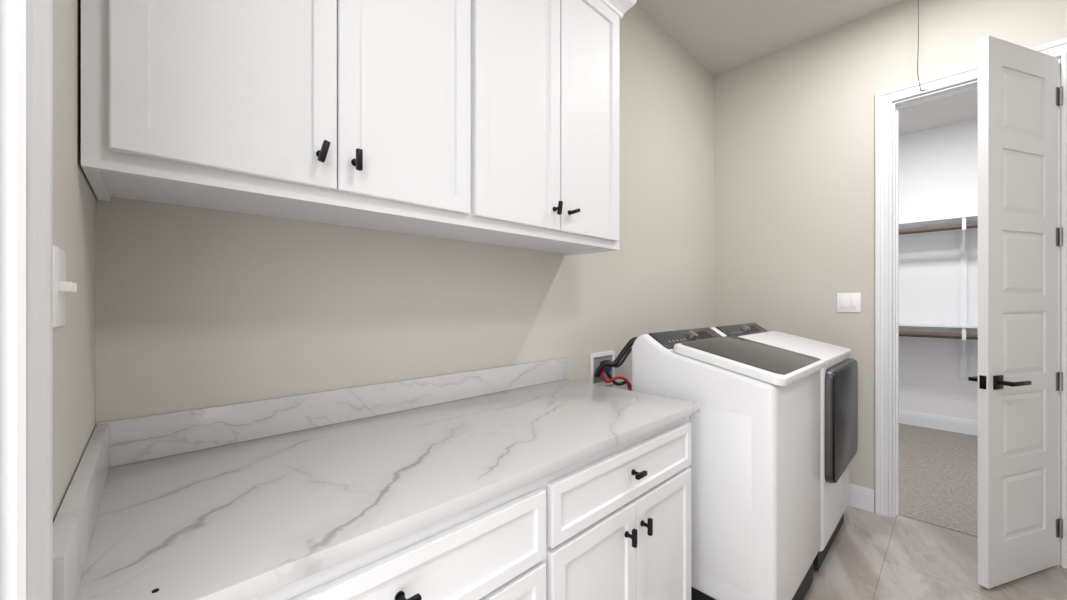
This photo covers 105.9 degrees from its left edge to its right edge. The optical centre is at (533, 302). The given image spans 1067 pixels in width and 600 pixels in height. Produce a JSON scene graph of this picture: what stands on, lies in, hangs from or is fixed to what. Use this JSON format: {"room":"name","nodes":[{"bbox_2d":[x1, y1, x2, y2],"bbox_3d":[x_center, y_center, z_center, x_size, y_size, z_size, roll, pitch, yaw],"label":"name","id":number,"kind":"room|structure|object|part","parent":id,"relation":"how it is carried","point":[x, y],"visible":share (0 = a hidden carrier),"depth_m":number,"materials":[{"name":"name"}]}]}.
{"room":"laundry room","nodes":[
{"label":"laundry room","id":0,"kind":"room"},
{"bbox_2d":[53,0,95,521],"bbox_3d":[-0.164,-0.250,-0.041,0.120,3.060,2.466,0,0,-44],"label":"wall","id":1,"kind":"structure","parent":0,"point":[74,198],"depth_m":0.62,"materials":[{"name":"grey paint"}]},
{"bbox_2d":[0,0,52,599],"bbox_3d":[-0.083,0.001,-0.024,0.021,2.558,1.096,0,0,-44],"label":"door frame","id":2,"kind":"structure","parent":1,"relation":"attached to","point":[26,26],"depth_m":0.32,"materials":[{"name":"white wood"}]},
{"bbox_2d":[53,245,76,327],"bbox_3d":[-0.605,-0.020,0.522,0.016,0.100,0.090,0,0,-44],"label":"light switch","id":3,"kind":"object","parent":1,"relation":"attached to","point":[60,286],"visible":0.88,"depth_m":0.51,"materials":[{"name":"white plastic"}]},
{"bbox_3d":[-0.609,-0.020,0.517,0.004,0.100,0.090,0,0,-44],"label":"plate","id":4,"kind":"part","parent":3,"relation":"part of","materials":[{"name":"white plastic"}]},
{"bbox_2d":[96,3,713,424],"bbox_3d":[0.148,-0.250,2.026,3.422,3.060,0.100,0,0,-44],"label":"wall","id":5,"kind":"structure","parent":0,"point":[196,307],"depth_m":1.36,"materials":[{"name":"grey paint"}]},
{"bbox_2d":[97,358,565,466],"bbox_3d":[-0.405,0.315,1.417,1.537,0.100,0.020,0,0,-44],"label":"backsplash","id":6,"kind":"structure","parent":5,"relation":"attached to","point":[136,439],"depth_m":1.15,"materials":[{"name":"stone"}]},
{"bbox_2d":[81,0,636,255],"bbox_3d":[-0.260,-0.774,1.313,1.600,1.092,0.370,0,0,-44],"label":"upper cabinet","id":7,"kind":"object","parent":5,"relation":"attached to","point":[494,122],"visible":1,"depth_m":0.99,"materials":[{"name":"white paint"}]},
{"bbox_3d":[-0.588,-0.734,0.807,0.360,0.947,0.020,0,0,-44],"label":"door","id":8,"kind":"part","parent":7,"relation":"part of","materials":[{"name":"white paint"}]},
{"bbox_3d":[-0.464,-0.331,0.887,0.024,0.049,0.034,0,0,-44],"label":"knob","id":9,"kind":"part","parent":7,"relation":"part of","materials":[{"name":"black metal"}]},
{"bbox_3d":[-0.410,-0.331,0.939,0.017,0.048,0.034,0,0,-44],"label":"knob","id":10,"kind":"part","parent":7,"relation":"part of","materials":[{"name":"black metal"}]},
{"bbox_3d":[-0.322,-0.734,1.059,0.364,0.947,0.020,0,0,-44],"label":"door","id":11,"kind":"part","parent":7,"relation":"part of","materials":[{"name":"white paint"}]},
{"bbox_3d":[-0.044,-0.734,1.325,0.369,0.947,0.020,0,0,-44],"label":"door","id":12,"kind":"part","parent":7,"relation":"part of","materials":[{"name":"white paint"}]},
{"bbox_3d":[0.085,-0.331,1.409,0.020,0.049,0.034,0,0,-44],"label":"knob","id":13,"kind":"part","parent":7,"relation":"part of","materials":[{"name":"black metal"}]},
{"bbox_3d":[0.143,-0.331,1.464,0.048,0.027,0.034,0,0,-44],"label":"knob","id":14,"kind":"part","parent":7,"relation":"part of","materials":[{"name":"black metal"}]},
{"bbox_3d":[0.225,-0.734,1.579,0.361,0.947,0.020,0,0,-44],"label":"door","id":15,"kind":"part","parent":7,"relation":"part of","materials":[{"name":"white paint"}]},
{"bbox_3d":[-0.260,-1.270,1.313,1.600,0.099,0.370,0,0,-44],"label":"crown moulding","id":16,"kind":"part","parent":7,"relation":"part of","materials":[{"name":"white paint"}]},
{"bbox_2d":[590,337,637,390],"bbox_3d":[0.463,0.529,2.123,0.289,0.703,0.193,0,0,-44],"label":"washer outlet box","id":17,"kind":"object","parent":5,"relation":"attached to","point":[603,365],"visible":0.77,"depth_m":2.11,"materials":[{"name":"white plastic"}]},
{"bbox_3d":[0.371,0.355,2.163,0.210,0.180,0.010,0,0,-44],"label":"frame","id":18,"kind":"part","parent":17,"relation":"part of","materials":[{"name":"white plastic"}]},
{"bbox_3d":[0.471,0.397,2.116,0.246,0.368,0.046,0,0,-4],"label":"power cord","id":19,"kind":"part","parent":17,"relation":"part of","materials":[{"name":"black rubber"}]},
{"bbox_2d":[636,0,903,76],"bbox_3d":[1.032,-1.830,1.097,3.422,0.100,2.666,0,0,-44],"label":"ceiling","id":20,"kind":"structure","parent":0,"point":[723,36],"depth_m":2.56,"materials":[{"name":"grey paint"}]},
{"bbox_2d":[917,0,925,90],"bbox_3d":[2.014,-1.438,2.091,0.006,0.684,0.034,0,0,-44],"label":"pull cord","id":21,"kind":"object","parent":20,"relation":"hanging from","point":[918,0],"visible":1,"depth_m":2.10,"materials":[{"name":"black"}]},
{"bbox_3d":[2.007,-1.440,2.098,0.005,0.680,0.015,0,0,-44],"label":"cord","id":22,"kind":"part","parent":21,"relation":"part of","materials":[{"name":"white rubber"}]},
{"bbox_2d":[714,0,1066,565],"bbox_3d":[2.314,-0.250,2.272,0.055,3.060,2.700,0,0,-44],"label":"wall","id":23,"kind":"structure","parent":0,"point":[794,125],"depth_m":2.64,"materials":[{"name":"grey paint"}]},
{"bbox_2d":[837,293,860,311],"bbox_3d":[1.998,-0.003,2.556,0.010,0.122,0.120,0,0,-44],"label":"light switch","id":24,"kind":"object","parent":23,"relation":"attached to","point":[846,302],"visible":1,"depth_m":2.55,"materials":[{"name":"white plastic"}]},
{"bbox_2d":[848,484,874,512],"bbox_3d":[1.756,1.212,2.806,0.016,0.135,0.948,0,0,-44],"label":"baseboard","id":25,"kind":"structure","parent":23,"relation":"attached to","point":[863,498],"depth_m":2.50,"materials":[{"name":"white wood"}]},
{"bbox_2d":[875,38,1066,568],"bbox_3d":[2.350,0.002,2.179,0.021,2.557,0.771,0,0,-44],"label":"door frame","id":26,"kind":"structure","parent":23,"relation":"attached to","point":[884,99],"depth_m":2.41,"materials":[{"name":"white wood"}]},
{"bbox_2d":[978,35,1062,588],"bbox_3d":[2.285,0.040,1.883,0.567,2.456,0.050,0,0,-18],"label":"door","id":27,"kind":"structure","parent":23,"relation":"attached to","point":[1018,110],"depth_m":1.86,"materials":[{"name":"white wood"}]},
{"bbox_2d":[968,375,1031,389],"bbox_3d":[2.096,0.355,1.831,0.195,0.062,0.151,0,0,-18],"label":"door handle","id":28,"kind":"object","parent":27,"relation":"attached to","point":[998,380],"depth_m":1.79,"materials":[{"name":"black metal"}]},
{"bbox_3d":[2.542,0.045,1.952,0.034,2.180,0.014,0,0,8],"label":"hinges","id":29,"kind":"part","parent":27,"relation":"part of","materials":[{"name":"black metal"}]},
{"bbox_2d":[803,423,1066,599],"bbox_3d":[1.479,1.328,1.487,7.567,0.104,2.716,0,0,-44],"label":"floor","id":30,"kind":"structure","parent":0,"point":[872,556],"depth_m":2.14,"materials":[{"name":"tile"}]},
{"bbox_2d":[253,416,690,599],"bbox_3d":[-0.182,0.838,1.161,1.504,0.884,0.698,0,0,-44],"label":"base cabinet","id":31,"kind":"object","parent":30,"relation":"on","point":[614,523],"visible":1,"depth_m":0.97,"materials":[{"name":"white paint"}]},
{"bbox_2d":[53,358,699,599],"bbox_3d":[-0.180,0.330,1.181,1.537,0.130,0.670,0,0,-44],"label":"countertop","id":32,"kind":"structure","parent":31,"relation":"on","point":[250,500],"depth_m":0.86,"materials":[{"name":"stone"}]},
{"bbox_3d":[-0.216,0.497,0.671,0.048,0.017,0.034,0,0,-44],"label":"knob","id":33,"kind":"part","parent":31,"relation":"part of","materials":[{"name":"black metal"}]},
{"bbox_3d":[-0.233,0.510,0.692,0.707,0.156,0.020,0,0,-44],"label":"drawer","id":34,"kind":"part","parent":31,"relation":"part of","materials":[{"name":"white paint"}]},
{"bbox_3d":[-0.233,0.735,0.692,0.707,0.270,0.020,0,0,-44],"label":"drawer","id":35,"kind":"part","parent":31,"relation":"part of","materials":[{"name":"white paint"}]},
{"bbox_3d":[0.167,0.872,1.072,0.355,0.567,0.020,0,0,-44],"label":"door","id":36,"kind":"part","parent":31,"relation":"part of","materials":[{"name":"white paint"}]},
{"bbox_3d":[0.297,0.501,1.196,0.714,0.148,0.020,0,0,-44],"label":"drawer","id":37,"kind":"part","parent":31,"relation":"part of","materials":[{"name":"white paint"}]},
{"bbox_3d":[0.276,0.660,1.139,0.017,0.048,0.034,0,0,-44],"label":"knob","id":38,"kind":"part","parent":31,"relation":"part of","materials":[{"name":"black metal"}]},
{"bbox_3d":[0.301,0.493,1.163,0.048,0.017,0.034,0,0,-44],"label":"knob","id":39,"kind":"part","parent":31,"relation":"part of","materials":[{"name":"black metal"}]},
{"bbox_3d":[0.336,0.660,1.196,0.017,0.048,0.034,0,0,-44],"label":"knob","id":40,"kind":"part","parent":31,"relation":"part of","materials":[{"name":"black metal"}]},
{"bbox_3d":[0.427,0.872,1.320,0.355,0.567,0.020,0,0,-44],"label":"door","id":41,"kind":"part","parent":31,"relation":"part of","materials":[{"name":"white paint"}]},
{"bbox_2d":[632,327,825,599],"bbox_3d":[0.876,0.705,1.801,0.677,1.150,0.599,0,0,-44],"label":"washing machine","id":42,"kind":"object","parent":30,"relation":"on","point":[755,465],"visible":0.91,"depth_m":1.51,"materials":[{"name":"white metal"}]},
{"bbox_3d":[0.941,0.227,1.735,0.651,0.117,0.414,0,0,-44],"label":"lid","id":43,"kind":"part","parent":42,"relation":"part of","materials":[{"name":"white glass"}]},
{"bbox_3d":[0.949,0.213,1.745,0.590,0.092,0.386,0,0,-44],"label":"lid glass","id":44,"kind":"part","parent":42,"relation":"part of","materials":[{"name":"grey glass"}]},
{"bbox_2d":[711,323,857,570],"bbox_3d":[1.396,0.705,2.287,0.685,1.150,0.612,0,0,-44],"label":"dryer","id":45,"kind":"object","parent":30,"relation":"on","point":[839,376],"visible":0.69,"depth_m":2.03,"materials":[{"name":"white metal"}]},
{"bbox_3d":[1.451,0.231,2.229,0.661,0.106,0.403,0,0,-44],"label":"panel","id":46,"kind":"part","parent":45,"relation":"part of","materials":[{"name":"white metal"}]},
{"bbox_3d":[1.600,0.581,2.089,0.649,0.538,0.035,0,0,-44],"label":"door","id":47,"kind":"part","parent":45,"relation":"part of","materials":[{"name":"grey plastic"}]},
{"bbox_3d":[1.610,0.582,2.078,0.635,0.523,0.015,0,0,-44],"label":"door glass","id":48,"kind":"part","parent":45,"relation":"part of","materials":[{"name":"black glass"}]},
{"bbox_2d":[899,118,977,420],"bbox_3d":[4.189,-0.250,4.055,0.100,3.060,2.700,0,0,-44],"label":"wall","id":49,"kind":"structure","parent":0,"point":[938,167],"depth_m":4.08,"materials":[{"name":"white paint"}]},
{"bbox_2d":[899,214,977,377],"bbox_3d":[4.036,-0.042,3.910,0.318,1.544,2.380,0,0,-44],"label":"closet shelving","id":50,"kind":"object","parent":49,"relation":"attached to","point":[962,331],"visible":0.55,"depth_m":3.93,"materials":[{"name":"white wood"}]},
{"bbox_3d":[4.036,0.221,3.910,0.318,0.019,2.380,0,0,-44],"label":"shelf","id":51,"kind":"part","parent":50,"relation":"part of","materials":[{"name":"white wood"}]},
{"bbox_3d":[4.036,-0.804,3.910,0.318,0.019,2.380,0,0,-44],"label":"shelf","id":52,"kind":"part","parent":50,"relation":"part of","materials":[{"name":"white wood"}]},
{"bbox_3d":[3.943,0.310,3.821,0.052,0.052,2.380,0,0,-44],"label":"rod","id":53,"kind":"part","parent":50,"relation":"part of","materials":[{"name":"brown wood"}]},
{"bbox_3d":[3.943,-0.715,3.821,0.052,0.052,2.380,0,0,-44],"label":"rod","id":54,"kind":"part","parent":50,"relation":"part of","materials":[{"name":"brown wood"}]},
{"bbox_2d":[899,410,977,435],"bbox_3d":[4.147,1.210,4.015,0.016,0.140,2.400,0,0,-44],"label":"baseboard","id":55,"kind":"structure","parent":49,"relation":"attached to","point":[964,426],"depth_m":4.06,"materials":[{"name":"white"}]},
{"bbox_2d":[899,89,977,135],"bbox_3d":[3.260,-1.830,3.171,2.664,0.100,2.700,0,0,-44],"label":"ceiling","id":56,"kind":"structure","parent":0,"point":[961,107],"depth_m":3.79,"materials":[{"name":"white paint"}]}
]}

